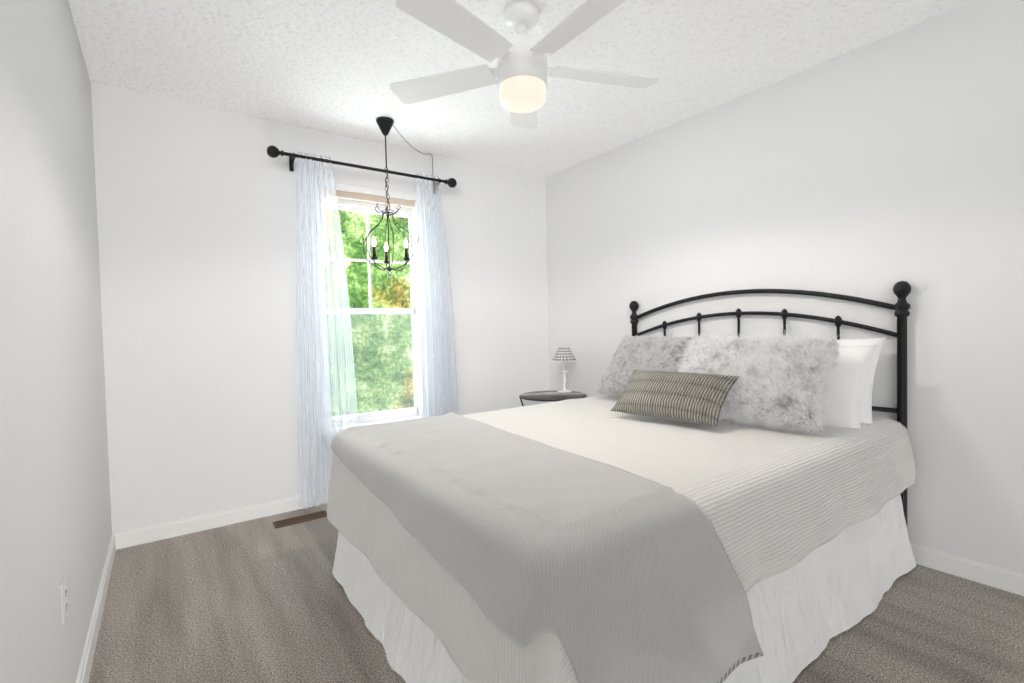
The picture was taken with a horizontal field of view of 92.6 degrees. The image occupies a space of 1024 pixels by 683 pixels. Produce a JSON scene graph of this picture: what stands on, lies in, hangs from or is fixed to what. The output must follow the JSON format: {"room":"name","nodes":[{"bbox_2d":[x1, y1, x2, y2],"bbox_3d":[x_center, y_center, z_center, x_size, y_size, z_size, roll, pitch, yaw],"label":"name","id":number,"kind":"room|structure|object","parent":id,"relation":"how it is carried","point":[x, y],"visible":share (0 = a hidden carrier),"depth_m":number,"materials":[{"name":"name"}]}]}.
{"room":"bedroom","nodes":[
{"label":"bedroom","id":0,"kind":"room"},
{"bbox_2d":[0,0,111,682],"bbox_3d":[-1.079,-0.094,0.956,0.140,2.440,4.130,-3,2,-36],"label":"wall","id":1,"kind":"structure","parent":0,"point":[55,516],"depth_m":1.31,"materials":[{"name":"white paint"}]},
{"bbox_2d":[60,575,67,624],"bbox_3d":[-1.237,0.714,1.351,0.008,0.115,0.070,-3,2,-36],"label":"electrical outlet","id":2,"kind":"object","parent":1,"relation":"attached to","point":[63,599],"visible":0.96,"depth_m":1.33,"materials":[{"name":"white plastic"}]},
{"bbox_2d":[76,534,115,682],"bbox_3d":[-0.990,1.080,1.034,0.014,0.085,3.850,-3,2,-36],"label":"baseboard","id":3,"kind":"structure","parent":1,"relation":"attached to","point":[84,672],"depth_m":1.85,"materials":[{"name":"white wood"}]},
{"bbox_2d":[91,83,549,533],"bbox_3d":[-0.954,-0.170,3.503,3.040,2.440,0.140,-3,2,-36],"label":"wall","id":4,"kind":"structure","parent":0,"point":[197,219],"depth_m":2.94,"materials":[{"name":"white paint"}]},
{"bbox_2d":[114,490,328,549],"bbox_3d":[-0.881,1.008,3.474,3.040,0.085,0.014,-3,2,-36],"label":"baseboard","id":5,"kind":"structure","parent":4,"relation":"attached to","point":[139,536],"depth_m":2.84,"materials":[{"name":"white wood"}]},
{"bbox_2d":[267,145,458,508],"bbox_3d":[-0.921,-0.085,3.338,1.293,2.238,0.166,-3,2,-36],"label":"curtains","id":6,"kind":"object","parent":4,"relation":"attached to","point":[273,151],"visible":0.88,"depth_m":3.15,"materials":[{"name":"white fabric"}]},
{"bbox_2d":[322,181,425,444],"bbox_3d":[-0.977,-0.200,3.455,0.768,1.734,0.160,-3,2,-36],"label":"window","id":7,"kind":"structure","parent":4,"relation":"in","point":[366,200],"depth_m":3.50,"materials":[{"name":"white plastic"}]},
{"bbox_2d":[68,0,974,176],"bbox_3d":[0.169,-1.430,1.863,3.440,0.120,4.290,-3,2,-36],"label":"ceiling","id":8,"kind":"structure","parent":0,"point":[338,67],"depth_m":2.38,"materials":[{"name":"white paint"}]},
{"bbox_2d":[359,117,432,277],"bbox_3d":[-0.703,-0.897,3.234,0.704,0.983,0.570,-3,2,-36],"label":"chandelier","id":9,"kind":"object","parent":8,"relation":"hanging from","point":[385,124],"visible":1,"depth_m":3.05,"materials":[{"name":"black metal"}]},
{"bbox_2d":[390,0,658,128],"bbox_3d":[0.060,-1.175,2.005,1.197,0.392,1.154,-3,2,-36],"label":"ceiling fan","id":10,"kind":"object","parent":8,"relation":"hanging from","point":[520,70],"visible":1,"depth_m":1.96,"materials":[{"name":"white"}]},
{"bbox_2d":[88,503,1023,682],"bbox_3d":[0.229,1.128,1.936,3.440,0.120,4.290,-3,2,-36],"label":"floor","id":11,"kind":"structure","parent":0,"point":[261,600],"depth_m":1.86,"materials":[{"name":"carpet"}]},
{"bbox_2d":[272,510,326,528],"bbox_3d":[-1.272,1.071,2.950,0.300,0.007,0.100,-3,2,-36],"label":"floor vent","id":12,"kind":"object","parent":11,"relation":"in","point":[298,519],"visible":0.94,"depth_m":2.94,"materials":[{"name":"brown metal"}]},
{"bbox_2d":[519,390,586,405],"bbox_3d":[0.323,0.711,3.803,0.522,0.596,0.522,-3,2,-36],"label":"nightstand","id":13,"kind":"object","parent":11,"relation":"on","point":[551,396],"visible":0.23,"depth_m":3.75,"materials":[{"name":"black metal"}]},
{"bbox_2d":[551,347,576,392],"bbox_3d":[0.418,0.226,3.915,0.205,0.360,0.204,-3,2,-36],"label":"table lamp","id":14,"kind":"object","parent":13,"relation":"on","point":[564,354],"visible":1,"depth_m":3.87,"materials":[{"name":"white"}]},
{"bbox_2d":[327,281,916,682],"bbox_3d":[0.478,0.394,2.255,2.217,1.317,1.735,-3,2,-36],"label":"bed","id":15,"kind":"object","parent":11,"relation":"on","point":[720,508],"visible":1,"depth_m":1.58,"materials":[{"name":"white fabric"}]},
{"bbox_2d":[330,412,763,682],"bbox_3d":[-0.096,0.637,1.826,0.760,0.500,1.705,-3,2,-36],"label":"throw","id":16,"kind":"object","parent":15,"relation":"on","point":[522,554],"depth_m":1.26,"materials":[{"name":"grey fabric"}]},
{"bbox_2d":[545,0,1023,573],"bbox_3d":[1.501,-0.207,2.811,0.140,2.440,4.130,-3,2,-36],"label":"wall","id":17,"kind":"structure","parent":0,"point":[877,170],"depth_m":2.34,"materials":[{"name":"white paint"}]},
{"bbox_2d":[910,543,1023,595],"bbox_3d":[1.466,0.972,2.799,0.014,0.085,3.850,-3,2,-36],"label":"baseboard","id":18,"kind":"structure","parent":17,"relation":"attached to","point":[989,575],"depth_m":2.10,"materials":[{"name":"white wood"}]},
{"label":"outside","id":19,"kind":"structure","parent":0,"visible":0},
{"bbox_2d":[323,208,413,416],"bbox_3d":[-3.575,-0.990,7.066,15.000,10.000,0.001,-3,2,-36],"label":"window glass","id":20,"kind":"object","parent":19,"point":[380,244],"depth_m":7.99,"materials":[{"name":"clear glass"}]}
]}

